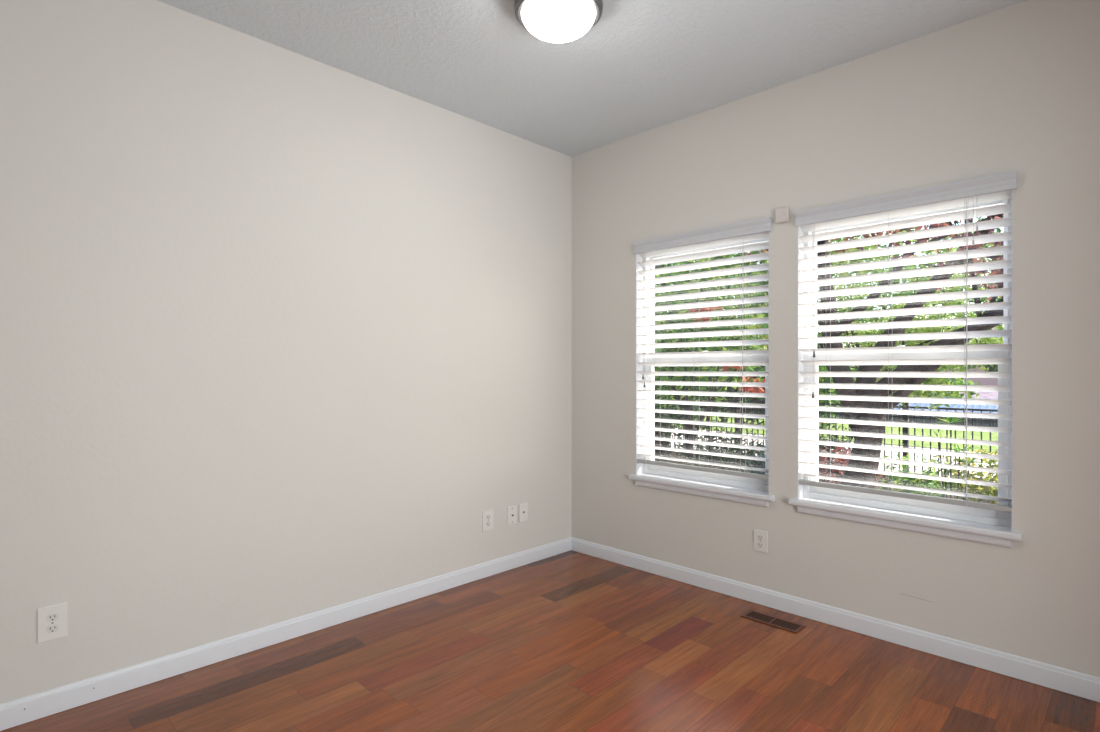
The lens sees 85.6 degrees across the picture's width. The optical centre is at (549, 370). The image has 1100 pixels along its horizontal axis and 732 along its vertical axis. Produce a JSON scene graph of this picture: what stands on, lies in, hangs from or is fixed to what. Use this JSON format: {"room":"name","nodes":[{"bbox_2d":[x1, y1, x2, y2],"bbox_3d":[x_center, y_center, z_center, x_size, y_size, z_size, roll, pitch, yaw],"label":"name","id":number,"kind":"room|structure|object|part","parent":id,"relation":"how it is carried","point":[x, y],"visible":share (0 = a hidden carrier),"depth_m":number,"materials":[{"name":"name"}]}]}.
{"room":"empty room","nodes":[
{"label":"empty room","id":0,"kind":"room"},
{"bbox_2d":[0,0,571,703],"bbox_3d":[-1.335,-0.122,2.730,0.120,2.740,4.100,0,0,45],"label":"wall","id":1,"kind":"structure","parent":0,"point":[280,328],"depth_m":2.62,"materials":[{"name":"white paint"}]},
{"bbox_2d":[37,603,66,642],"bbox_3d":[-1.809,0.916,2.159,0.009,0.124,0.084,0,0,45],"label":"wall outlet","id":2,"kind":"object","parent":1,"relation":"attached to","point":[51,620],"visible":1,"depth_m":2.16,"materials":[{"name":"white plastic"}]},
{"bbox_2d":[46,624,58,632],"bbox_3d":[-1.807,0.936,2.157,0.003,0.027,0.035,0,0,45],"label":"receptacle","id":3,"kind":"object","parent":2,"relation":"attached to","point":[50,628],"depth_m":2.16,"materials":[{"name":"white plastic"}]},
{"bbox_2d":[46,613,58,621],"bbox_3d":[-1.807,0.895,2.157,0.003,0.027,0.035,0,0,45],"label":"receptacle","id":4,"kind":"object","parent":2,"relation":"attached to","point":[50,617],"depth_m":2.16,"materials":[{"name":"white plastic"}]},
{"bbox_2d":[0,537,571,730],"bbox_3d":[-1.288,1.202,2.683,0.012,0.088,4.100,0,0,45],"label":"baseboard","id":5,"kind":"structure","parent":1,"relation":"attached to","point":[33,707],"depth_m":2.60,"materials":[{"name":"white paint"}]},
{"bbox_2d":[482,509,492,531],"bbox_3d":[-0.377,0.908,3.606,0.009,0.124,0.084,0,0,45],"label":"wall outlet","id":6,"kind":"object","parent":1,"relation":"attached to","point":[487,516],"visible":1,"depth_m":3.60,"materials":[{"name":"white plastic"}]},
{"bbox_2d":[507,505,516,524],"bbox_3d":[-0.237,0.910,3.742,0.016,0.112,0.078,0,0,45],"label":"plate","id":7,"kind":"object","parent":1,"relation":"attached to","point":[512,510],"visible":1,"depth_m":3.74,"materials":[{"name":"white plastic"}]},
{"bbox_2d":[519,503,527,521],"bbox_3d":[-0.172,0.908,3.811,0.012,0.114,0.074,0,0,45],"label":"plate","id":8,"kind":"object","parent":1,"relation":"attached to","point":[523,508],"visible":1,"depth_m":3.81,"materials":[{"name":"white plastic"}]},
{"bbox_2d":[0,550,1099,731],"bbox_3d":[-0.091,1.248,0.418,4.900,0.001,5.636,0,0,45],"label":"floor","id":9,"kind":"structure","parent":0,"point":[569,641],"depth_m":2.42,"materials":[{"name":"brown wood"}]},
{"bbox_2d":[740,609,805,633],"bbox_3d":[1.108,1.245,2.958,0.286,0.004,0.114,0,0,45],"label":"floor vent","id":10,"kind":"object","parent":9,"relation":"in","point":[787,625],"visible":1,"depth_m":2.95,"materials":[{"name":"black metal"}]},
{"bbox_2d":[157,0,1025,156],"bbox_3d":[0.456,-1.552,0.985,5.120,0.120,4.380,0,0,45],"label":"ceiling","id":11,"kind":"structure","parent":0,"point":[645,65],"depth_m":2.72,"materials":[{"name":"white paint"}]},
{"bbox_2d":[514,0,602,42],"bbox_3d":[0.034,-1.418,2.374,0.356,0.148,0.356,0,0,45],"label":"ceiling lamp","id":12,"kind":"object","parent":11,"relation":"attached to","point":[555,21],"visible":1,"depth_m":2.32,"materials":[{"name":"white glass"}]},
{"bbox_2d":[572,0,1099,677],"bbox_3d":[1.414,-0.122,3.005,3.640,2.740,0.161,0,0,45],"label":"wall","id":13,"kind":"structure","parent":0,"point":[1016,87],"depth_m":2.73,"materials":[{"name":"white paint"}]},
{"bbox_2d":[629,238,774,506],"bbox_3d":[0.892,-0.028,3.492,0.932,1.499,0.183,0,0,45],"label":"window","id":14,"kind":"structure","parent":13,"relation":"in","point":[752,491],"depth_m":3.58,"materials":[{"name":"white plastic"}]},
{"bbox_2d":[633,217,771,479],"bbox_3d":[0.868,-0.110,3.457,0.884,1.395,0.099,0,0,45],"label":"window blind","id":15,"kind":"object","parent":14,"relation":"attached to","point":[756,229],"visible":0.91,"depth_m":3.43,"materials":[{"name":"white plastic"}]},
{"bbox_3d":[0.665,-0.084,3.681,0.001,1.287,0.062,0,0,45],"label":"ladder cord","id":16,"kind":"part","parent":15,"relation":"part of","materials":[{"name":"white fabric"}]},
{"bbox_3d":[0.876,0.572,3.473,0.860,0.028,0.059,0,0,45],"label":"rail","id":17,"kind":"part","parent":15,"relation":"part of","materials":[{"name":"grey plastic"}]},
{"bbox_3d":[1.055,-0.195,3.246,0.009,1.085,0.004,0,0,45],"label":"lift cord","id":18,"kind":"part","parent":15,"relation":"part of","materials":[{"name":"white fabric"}]},
{"bbox_3d":[1.067,-0.084,3.284,0.001,1.287,0.062,0,0,45],"label":"ladder cord","id":19,"kind":"part","parent":15,"relation":"part of","materials":[{"name":"white fabric"}]},
{"bbox_3d":[0.919,0.261,3.518,0.814,0.730,0.032,0,0,45],"label":"sash","id":20,"kind":"part","parent":14,"relation":"part of","materials":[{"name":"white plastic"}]},
{"bbox_3d":[0.942,-0.396,3.542,0.814,0.703,0.022,0,0,45],"label":"sash","id":21,"kind":"part","parent":14,"relation":"part of","materials":[{"name":"white plastic"}]},
{"bbox_2d":[754,529,767,552],"bbox_3d":[1.125,0.910,3.173,0.078,0.112,0.009,0,0,45],"label":"wall outlet","id":22,"kind":"object","parent":13,"relation":"attached to","point":[760,537],"visible":1,"depth_m":3.17,"materials":[{"name":"white plastic"}]},
{"bbox_2d":[757,542,763,547],"bbox_3d":[1.123,0.930,3.171,0.035,0.027,0.003,0,0,45],"label":"receptacle","id":23,"kind":"object","parent":22,"relation":"attached to","point":[759,544],"depth_m":3.17,"materials":[{"name":"white plastic"}]},
{"bbox_2d":[776,206,788,222],"bbox_3d":[1.206,-0.809,3.083,0.066,0.076,0.024,0,0,45],"label":"wall sensor","id":24,"kind":"object","parent":13,"relation":"attached to","point":[782,214],"visible":1,"depth_m":3.07,"materials":[{"name":"white plastic"}]},
{"bbox_2d":[572,537,1099,701],"bbox_3d":[1.354,1.202,2.944,3.400,0.088,0.012,0,0,45],"label":"baseboard","id":25,"kind":"structure","parent":13,"relation":"attached to","point":[1075,683],"depth_m":2.77,"materials":[{"name":"white paint"}]},
{"bbox_2d":[789,190,1021,547],"bbox_3d":[1.618,-0.028,2.774,0.938,1.499,0.183,0,0,45],"label":"window","id":26,"kind":"structure","parent":13,"relation":"in","point":[981,528],"depth_m":2.76,"materials":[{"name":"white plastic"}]},
{"bbox_2d":[795,170,1016,511],"bbox_3d":[1.594,-0.110,2.739,0.890,1.395,0.099,0,0,45],"label":"window blind","id":27,"kind":"object","parent":26,"relation":"attached to","point":[995,187],"visible":0.93,"depth_m":2.69,"materials":[{"name":"white plastic"}]},
{"bbox_3d":[1.389,-0.084,2.965,0.001,1.287,0.062,0,0,45],"label":"ladder cord","id":28,"kind":"part","parent":27,"relation":"part of","materials":[{"name":"white fabric"}]},
{"bbox_3d":[1.587,-0.084,2.770,0.001,1.287,0.062,0,0,45],"label":"ladder cord","id":29,"kind":"part","parent":27,"relation":"part of","materials":[{"name":"white fabric"}]},
{"bbox_3d":[1.601,0.572,2.755,0.866,0.028,0.059,0,0,45],"label":"rail","id":30,"kind":"part","parent":27,"relation":"part of","materials":[{"name":"grey plastic"}]},
{"bbox_3d":[1.795,-0.084,2.563,0.001,1.287,0.062,0,0,45],"label":"ladder cord","id":31,"kind":"part","parent":27,"relation":"part of","materials":[{"name":"white fabric"}]},
{"bbox_3d":[1.790,-0.082,2.519,0.044,1.310,0.010,0,0,45],"label":"lift cord","id":32,"kind":"part","parent":27,"relation":"part of","materials":[{"name":"white fabric"}]},
{"bbox_3d":[1.645,0.261,2.800,0.820,0.730,0.032,0,0,45],"label":"sash","id":33,"kind":"part","parent":26,"relation":"part of","materials":[{"name":"white plastic"}]},
{"bbox_3d":[1.668,-0.396,2.824,0.820,0.703,0.022,0,0,45],"label":"sash","id":34,"kind":"part","parent":26,"relation":"part of","materials":[{"name":"white plastic"}]},
{"label":"outside","id":35,"kind":"structure","parent":0,"visible":0},
{"bbox_2d":[651,451,1003,526],"bbox_3d":[2.992,1.798,8.437,26.000,0.300,4.700,0,0,45],"label":"bed","id":36,"kind":"object","parent":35,"point":[675,455],"depth_m":9.77,"materials":[{"name":"green plant"}]},
{"bbox_2d":[655,261,729,461],"bbox_3d":[2.016,-0.835,10.731,2.456,5.194,2.187,0,0,45],"label":"conifer tree","id":37,"kind":"object","parent":36,"relation":"on","point":[659,443],"visible":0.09,"depth_m":10.53,"materials":[{"name":"green plant"}]},
{"bbox_2d":[655,241,768,464],"bbox_3d":[2.076,-0.245,8.127,2.920,3.999,1.844,0,0,45],"label":"maple tree","id":38,"kind":"object","parent":36,"relation":"on","point":[688,446],"visible":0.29,"depth_m":7.99,"materials":[{"name":"green plant"}]},
{"bbox_2d":[661,306,764,467],"bbox_3d":[2.006,0.448,7.137,1.225,2.609,0.573,0,0,45],"label":"maple","id":39,"kind":"object","parent":36,"relation":"on","point":[748,389],"visible":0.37,"depth_m":7.22,"materials":[{"name":"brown plant"}]},
{"bbox_2d":[674,426,764,472],"bbox_3d":[2.513,1.219,8.281,1.608,0.923,1.291,0,0,45],"label":"evergreen shrub","id":40,"kind":"object","parent":36,"relation":"on","point":[735,451],"visible":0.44,"depth_m":8.19,"materials":[{"name":"green plant"}]},
{"bbox_2d":[739,442,829,491],"bbox_3d":[2.906,1.245,7.440,1.087,0.873,0.880,0,0,45],"label":"shrub","id":41,"kind":"object","parent":36,"relation":"on","point":[762,454],"visible":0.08,"depth_m":7.51,"materials":[{"name":"green plant"}]},
{"bbox_2d":[664,396,997,479],"bbox_3d":[3.368,1.040,10.386,11.408,1.215,0.084,0,0,45],"label":"iron fence","id":42,"kind":"object","parent":36,"relation":"on","point":[905,418],"visible":0.12,"depth_m":8.60,"materials":[{"name":"black"}]},
{"bbox_3d":[2.260,1.040,11.484,0.084,1.215,0.084,0,0,45],"label":"post","id":43,"kind":"part","parent":42,"relation":"part of","materials":[{"name":"black metal"}]},
{"bbox_3d":[3.371,0.528,10.383,11.400,0.028,0.028,0,0,45],"label":"rail","id":44,"kind":"part","parent":42,"relation":"part of","materials":[{"name":"black metal"}]},
{"bbox_3d":[3.371,0.668,10.383,11.400,0.028,0.028,0,0,45],"label":"rail","id":45,"kind":"part","parent":42,"relation":"part of","materials":[{"name":"black metal"}]},
{"bbox_3d":[5.159,1.040,8.613,0.084,1.215,0.084,0,0,45],"label":"post","id":46,"kind":"part","parent":42,"relation":"part of","materials":[{"name":"black metal"}]},
{"bbox_2d":[818,414,854,482],"bbox_3d":[4.016,1.161,8.733,1.439,1.042,1.130,0,0,45],"label":"evergreen shrub","id":47,"kind":"object","parent":36,"relation":"on","point":[835,437],"visible":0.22,"depth_m":8.55,"materials":[{"name":"green plant"}]},
{"bbox_2d":[818,440,882,500],"bbox_3d":[3.246,1.236,6.688,0.886,0.887,0.692,0,0,45],"label":"shrub","id":48,"kind":"object","parent":36,"relation":"on","point":[841,462],"visible":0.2,"depth_m":6.63,"materials":[{"name":"green plant"}]},
{"bbox_2d":[729,210,1002,504],"bbox_3d":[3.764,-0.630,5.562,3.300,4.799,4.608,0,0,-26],"label":"tree","id":49,"kind":"object","parent":36,"relation":"on","point":[874,465],"visible":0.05,"depth_m":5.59,"materials":[{"name":"green plant"}]},
{"bbox_2d":[876,452,963,513],"bbox_3d":[4.079,1.302,6.717,1.014,0.761,0.803,0,0,45],"label":"shrub","id":50,"kind":"object","parent":36,"relation":"on","point":[908,481],"visible":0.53,"depth_m":6.61,"materials":[{"name":"green plant"}]},
{"bbox_2d":[928,416,985,499],"bbox_3d":[4.243,1.064,6.181,0.407,1.230,0.575,0,0,-34],"label":"spiky plant","id":51,"kind":"object","parent":36,"relation":"on","point":[949,419],"visible":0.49,"depth_m":6.20,"materials":[{"name":"green plant"}]},
{"bbox_2d":[922,446,997,503],"bbox_3d":[4.675,1.252,6.543,0.993,0.858,0.820,0,0,45],"label":"shrub","id":52,"kind":"object","parent":36,"relation":"on","point":[971,488],"visible":0.38,"depth_m":6.43,"materials":[{"name":"green plant"}]},
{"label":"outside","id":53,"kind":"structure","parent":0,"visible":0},
{"bbox_2d":[669,416,997,452],"bbox_3d":[7.902,1.788,16.240,42.000,0.320,4.900,0,0,45],"label":"lawn","id":54,"kind":"structure","parent":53,"point":[926,431],"depth_m":15.18,"materials":[{"name":"green plant"}]},
{"bbox_2d":[662,366,711,415],"bbox_3d":[4.018,0.686,18.868,2.391,2.135,1.686,0,0,45],"label":"bush","id":55,"kind":"object","parent":54,"relation":"on","point":[692,366],"visible":0.02,"depth_m":18.28,"materials":[{"name":"green plant"}]},
{"bbox_2d":[655,256,768,370],"bbox_3d":[4.851,-2.608,22.330,7.335,8.729,4.848,0,0,45],"label":"tree","id":56,"kind":"object","parent":54,"relation":"on","point":[733,256],"visible":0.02,"depth_m":21.37,"materials":[{"name":"green plant"}]},
{"bbox_2d":[711,366,764,424],"bbox_3d":[5.727,0.688,17.727,2.404,2.127,1.737,0,0,45],"label":"bush","id":57,"kind":"object","parent":54,"relation":"on","point":[729,388],"visible":0.16,"depth_m":17.50,"materials":[{"name":"green plant"}]},
{"bbox_2d":[818,365,856,426],"bbox_3d":[7.636,0.690,17.266,2.370,2.128,1.661,0,0,45],"label":"bush","id":58,"kind":"object","parent":54,"relation":"on","point":[821,391],"visible":0.08,"depth_m":16.78,"materials":[{"name":"green plant"}]},
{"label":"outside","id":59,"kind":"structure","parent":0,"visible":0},
{"bbox_2d":[669,428,997,481],"bbox_3d":[4.701,1.798,13.007,38.000,0.300,4.200,0,0,45],"label":"pavement","id":60,"kind":"structure","parent":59,"point":[887,453],"depth_m":11.29,"materials":[{"name":"concrete"}]},
{"bbox_2d":[664,255,817,441],"bbox_3d":[3.974,-0.586,12.848,3.181,4.693,2.753,0,0,13],"label":"tree","id":61,"kind":"object","parent":60,"relation":"on","point":[706,259],"visible":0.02,"depth_m":12.74,"materials":[{"name":"green plant"}]},
{"bbox_2d":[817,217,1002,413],"bbox_3d":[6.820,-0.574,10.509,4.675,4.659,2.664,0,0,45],"label":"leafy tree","id":62,"kind":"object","parent":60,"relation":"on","point":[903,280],"visible":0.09,"depth_m":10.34,"materials":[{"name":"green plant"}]},
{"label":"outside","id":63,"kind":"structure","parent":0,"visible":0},
{"bbox_3d":[30.505,2.638,49.024,100.000,2.020,73.500,0,0,45],"label":"slope","id":64,"kind":"object","parent":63,"visible":0},
{"bbox_2d":[721,304,840,406],"bbox_3d":[9.815,0.060,26.107,6.015,7.399,4.183,0,0,45],"label":"tree","id":65,"kind":"object","parent":64,"relation":"on","point":[764,304],"visible":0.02,"depth_m":25.70,"materials":[{"name":"green plant"}]},
{"bbox_2d":[761,288,855,405],"bbox_3d":[13.076,-0.914,32.101,7.535,9.393,5.170,0,0,45],"label":"tree","id":66,"kind":"object","parent":64,"relation":"on","point":[817,288],"visible":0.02,"depth_m":30.89,"materials":[{"name":"green plant"}]},
{"bbox_2d":[694,405,997,426],"bbox_3d":[10.789,2.388,20.150,16.602,2.120,0.140,0,0,45],"label":"fence","id":67,"kind":"object","parent":64,"relation":"on","point":[895,419],"visible":0.02,"depth_m":18.81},
{"bbox_2d":[850,305,979,398],"bbox_3d":[16.218,0.253,26.965,5.835,7.031,3.926,0,0,45],"label":"tree","id":68,"kind":"object","parent":64,"relation":"on","point":[957,381],"visible":0.06,"depth_m":25.85,"materials":[{"name":"green plant"}]},
{"bbox_2d":[888,396,997,426],"bbox_3d":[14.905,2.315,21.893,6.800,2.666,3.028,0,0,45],"label":"car","id":69,"kind":"object","parent":64,"relation":"on","point":[969,406],"visible":0.14,"depth_m":21.25,"materials":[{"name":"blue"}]},
{"bbox_2d":[915,324,1002,398],"bbox_3d":[25.928,0.448,31.323,11.400,6.400,11.900,0,0,45],"label":"house","id":70,"kind":"structure","parent":64,"relation":"on","point":[982,381],"depth_m":31.66,"materials":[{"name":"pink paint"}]},
{"bbox_3d":[23.629,-0.122,31.488,0.900,0.700,0.040,0,0,45],"label":"pane","id":71,"kind":"part","parent":70,"relation":"part of","materials":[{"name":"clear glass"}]}
]}

